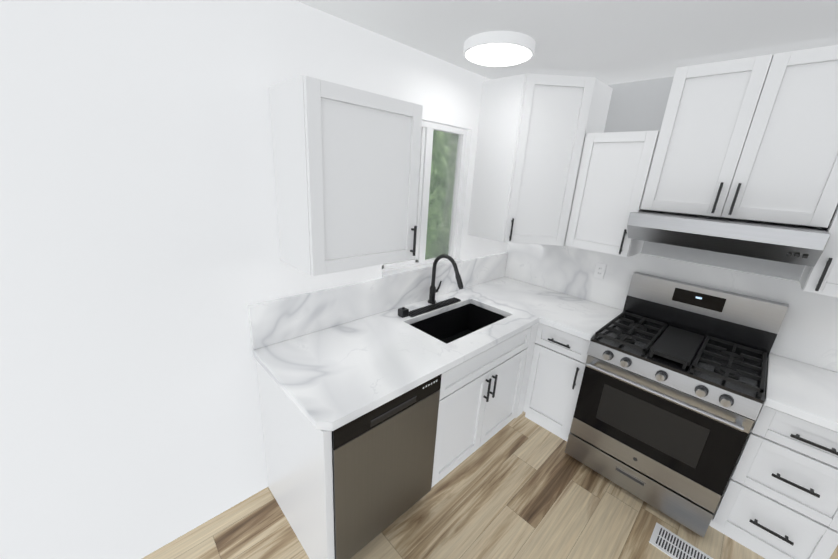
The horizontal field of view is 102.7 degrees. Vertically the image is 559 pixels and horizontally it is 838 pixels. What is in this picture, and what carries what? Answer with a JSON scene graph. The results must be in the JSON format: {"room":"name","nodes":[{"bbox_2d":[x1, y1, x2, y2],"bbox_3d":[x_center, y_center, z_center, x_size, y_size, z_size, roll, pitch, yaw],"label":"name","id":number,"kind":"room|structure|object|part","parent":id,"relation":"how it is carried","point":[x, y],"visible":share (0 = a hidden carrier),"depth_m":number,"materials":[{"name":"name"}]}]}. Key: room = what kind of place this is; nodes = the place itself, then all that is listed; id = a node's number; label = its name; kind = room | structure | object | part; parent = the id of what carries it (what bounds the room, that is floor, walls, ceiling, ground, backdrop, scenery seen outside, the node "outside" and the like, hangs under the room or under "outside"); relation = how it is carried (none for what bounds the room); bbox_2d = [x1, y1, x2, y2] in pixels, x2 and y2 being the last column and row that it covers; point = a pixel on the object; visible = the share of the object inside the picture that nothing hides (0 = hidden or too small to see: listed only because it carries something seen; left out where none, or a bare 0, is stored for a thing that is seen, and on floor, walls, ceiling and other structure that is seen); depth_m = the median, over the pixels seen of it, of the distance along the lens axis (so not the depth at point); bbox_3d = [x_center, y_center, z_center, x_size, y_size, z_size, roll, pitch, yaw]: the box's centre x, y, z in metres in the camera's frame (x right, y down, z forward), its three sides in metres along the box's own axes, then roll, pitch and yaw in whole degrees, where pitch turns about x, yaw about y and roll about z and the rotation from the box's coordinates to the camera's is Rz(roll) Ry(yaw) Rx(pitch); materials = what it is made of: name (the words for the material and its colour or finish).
{"room":"kitchen","nodes":[
{"label":"kitchen","id":0,"kind":"room"},
{"bbox_2d":[0,0,507,558],"bbox_3d":[-1.262,0.118,1.255,5.950,2.470,0.120,-13,24,-42],"label":"wall","id":1,"kind":"structure","parent":0,"point":[142,266],"depth_m":1.31,"materials":[{"name":"white paint"}]},
{"bbox_2d":[269,75,422,275],"bbox_3d":[-0.322,-0.464,1.626,0.600,0.765,0.372,-13,24,-42],"label":"upper cabinet","id":2,"kind":"object","parent":1,"relation":"attached to","point":[346,163],"visible":1,"depth_m":1.47,"materials":[{"name":"white wood"}]},
{"bbox_2d":[248,252,507,349],"bbox_3d":[-0.004,0.047,2.405,2.278,0.235,0.018,-13,24,-42],"label":"backsplash","id":3,"kind":"structure","parent":1,"relation":"attached to","point":[271,322],"depth_m":2.02,"materials":[{"name":"white stone"}]},
{"bbox_2d":[382,258,461,277],"bbox_3d":[0.038,-0.089,2.420,0.776,0.020,0.070,-13,24,-42],"label":"window sill","id":4,"kind":"structure","parent":1,"relation":"attached to","point":[397,272],"depth_m":2.34,"materials":[{"name":"white wood"}]},
{"bbox_2d":[382,121,466,271],"bbox_3d":[0.024,-0.558,2.317,0.778,0.968,0.050,-13,24,-42],"label":"window","id":5,"kind":"structure","parent":1,"relation":"in","point":[447,241],"depth_m":2.41,"materials":[{"name":"white"}]},
{"bbox_2d":[142,411,837,558],"bbox_3d":[1.048,1.640,1.155,8.640,0.100,4.220,-13,24,-42],"label":"floor","id":6,"kind":"structure","parent":0,"point":[521,486],"depth_m":1.84,"materials":[{"name":"wood"}]},
{"bbox_2d":[256,360,334,558],"bbox_3d":[-0.605,0.887,1.608,0.035,0.870,0.698,-13,24,-42],"label":"cabinet end panel","id":7,"kind":"object","parent":6,"relation":"on","point":[298,451],"visible":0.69,"depth_m":1.51,"materials":[{"name":"white wood"}]},
{"bbox_2d":[332,374,441,558],"bbox_3d":[-0.344,0.847,1.792,0.598,0.866,0.631,-13,24,-42],"label":"dishwasher","id":8,"kind":"object","parent":6,"relation":"on","point":[382,459],"visible":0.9,"depth_m":1.52,"materials":[{"name":"grey metal"}]},
{"bbox_2d":[431,323,538,487],"bbox_3d":[0.220,0.703,2.353,1.009,0.870,0.732,-13,24,-42],"label":"base cabinet","id":9,"kind":"object","parent":6,"relation":"on","point":[479,399],"depth_m":2.04,"materials":[{"name":"white wood"}]},
{"bbox_2d":[252,276,622,430],"bbox_3d":[0.354,0.311,2.102,2.300,0.041,1.057,-13,24,-42],"label":"countertop","id":10,"kind":"structure","parent":9,"relation":"on","point":[333,378],"depth_m":1.76,"materials":[{"name":"white stone"}]},
{"bbox_2d":[398,307,408,317],"bbox_3d":[-0.102,0.208,2.166,0.052,0.060,0.052,-13,24,-42],"label":"soap dispenser","id":11,"kind":"object","parent":10,"relation":"on","point":[403,312],"visible":1,"depth_m":2.15,"materials":[{"name":"black plastic"}]},
{"bbox_2d":[408,297,460,316],"bbox_3d":[0.110,0.188,2.352,0.500,0.012,0.074,-13,24,-42],"label":"mat","id":12,"kind":"object","parent":10,"relation":"on","point":[428,308],"visible":1,"depth_m":2.33,"materials":[{"name":"black rubber"}]},
{"bbox_2d":[428,254,463,303],"bbox_3d":[0.203,0.013,2.316,0.105,0.378,0.300,-13,24,-42],"label":"faucet","id":13,"kind":"object","parent":10,"relation":"on","point":[432,292],"visible":0.98,"depth_m":2.33,"materials":[{"name":"black metal"}]},
{"bbox_2d":[410,303,505,343],"bbox_3d":[0.267,0.399,2.257,0.710,0.226,0.385,-13,24,-42],"label":"sink basin","id":14,"kind":"object","parent":10,"relation":"in","point":[453,324],"visible":0.17,"depth_m":2.49,"materials":[{"name":"black"}]},
{"bbox_3d":[0.538,0.622,2.671,0.095,0.870,0.698,-13,24,-42],"label":"corner cabinet filler","id":15,"kind":"part","parent":9,"relation":"part of","materials":[{"name":"white wood"}]},
{"bbox_2d":[523,323,590,440],"bbox_3d":[1.149,0.696,2.556,0.672,0.870,0.376,-13,24,-42],"label":"base cabinet","id":16,"kind":"object","parent":6,"relation":"on","point":[558,363],"visible":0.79,"depth_m":2.34,"materials":[{"name":"white wood"}]},
{"bbox_2d":[565,272,788,537],"bbox_3d":[1.513,0.685,2.076,0.743,1.220,0.762,-13,24,-42],"label":"range","id":17,"kind":"object","parent":6,"relation":"on","point":[670,399],"visible":1,"depth_m":1.92,"materials":[{"name":"silver metal"}]},
{"bbox_2d":[649,522,712,558],"bbox_3d":[1.390,1.423,1.731,0.160,0.007,0.310,-13,24,-42],"label":"floor vent","id":18,"kind":"object","parent":6,"relation":"in","point":[668,542],"visible":1,"depth_m":1.77,"materials":[{"name":"white metal"}]},
{"bbox_2d":[709,405,837,558],"bbox_3d":[1.940,0.989,1.779,0.672,0.870,0.378,-13,24,-42],"label":"base cabinet","id":19,"kind":"object","parent":6,"relation":"on","point":[779,498],"visible":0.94,"depth_m":1.57,"materials":[{"name":"white wood"}]},
{"bbox_2d":[763,353,837,431],"bbox_3d":[1.977,0.558,1.631,0.673,0.041,0.409,-13,24,-42],"label":"countertop","id":20,"kind":"structure","parent":19,"relation":"on","point":[803,391],"depth_m":1.61,"materials":[{"name":"white stone"}]},
{"bbox_2d":[296,0,837,84],"bbox_3d":[1.198,-0.807,0.384,8.640,0.100,4.220,-13,24,-42],"label":"ceiling","id":21,"kind":"structure","parent":0,"point":[608,42],"depth_m":1.52,"materials":[{"name":"white paint"}]},
{"bbox_2d":[463,31,535,66],"bbox_3d":[0.421,-1.208,1.774,0.370,0.056,0.370,-13,24,-42],"label":"light","id":22,"kind":"object","parent":21,"relation":"attached to","point":[500,48],"visible":1,"depth_m":1.68,"materials":[{"name":"white plastic"}]},
{"bbox_2d":[604,77,805,280],"bbox_3d":[1.669,-0.064,2.400,0.120,2.470,2.280,-13,24,-42],"label":"wall","id":23,"kind":"structure","parent":0,"point":[638,106],"depth_m":2.20,"materials":[{"name":"grey paint"}]},
{"bbox_2d":[468,73,612,245],"bbox_3d":[0.867,-0.841,2.493,0.650,1.082,0.645,-13,24,-42],"label":"upper cabinet","id":24,"kind":"object","parent":23,"relation":"attached to","point":[533,129],"visible":1,"depth_m":2.29,"materials":[{"name":"white wood"}]},
{"bbox_2d":[565,130,659,256],"bbox_3d":[1.325,-0.578,2.282,0.359,0.760,0.414,-13,24,-42],"label":"upper cabinet","id":25,"kind":"object","parent":23,"relation":"attached to","point":[613,175],"visible":0.98,"depth_m":2.18,"materials":[{"name":"white wood"}]},
{"bbox_2d":[505,242,837,371],"bbox_3d":[1.597,0.039,2.396,0.020,0.442,2.234,-13,24,-42],"label":"backsplash","id":26,"kind":"structure","parent":23,"relation":"attached to","point":[808,332],"depth_m":2.20,"materials":[{"name":"white stone"}]},
{"bbox_2d":[594,263,605,278],"bbox_3d":[1.389,-0.066,2.571,0.008,0.114,0.070,-13,24,-42],"label":"electrical outlet","id":27,"kind":"object","parent":26,"relation":"attached to","point":[600,269],"visible":1,"depth_m":2.57,"materials":[{"name":"white plastic"}]},
{"bbox_2d":[641,45,837,227],"bbox_3d":[1.752,-0.724,1.788,0.359,0.768,0.766,-13,24,-42],"label":"upper cabinet","id":28,"kind":"object","parent":23,"relation":"attached to","point":[755,138],"visible":1,"depth_m":1.67,"materials":[{"name":"white wood"}]},
{"bbox_2d":[627,210,830,266],"bbox_3d":[1.657,-0.256,1.868,0.500,0.160,0.762,-13,24,-42],"label":"range hood","id":29,"kind":"object","parent":28,"relation":"attached to","point":[795,244],"visible":0.98,"depth_m":1.67,"materials":[{"name":"metal"}]},
{"bbox_2d":[800,205,837,296],"bbox_3d":[2.132,-0.279,1.490,0.359,0.760,0.385,-13,24,-42],"label":"upper cabinet","id":30,"kind":"object","parent":23,"relation":"attached to","point":[820,276],"visible":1,"depth_m":1.57,"materials":[{"name":"white wood"}]},
{"label":"outside","id":31,"kind":"structure","parent":0,"visible":0},
{"bbox_2d":[425,130,449,258],"bbox_3d":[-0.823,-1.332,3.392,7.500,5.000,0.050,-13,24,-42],"label":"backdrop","id":32,"kind":"structure","parent":31,"point":[436,159],"depth_m":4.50,"materials":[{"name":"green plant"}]}
]}

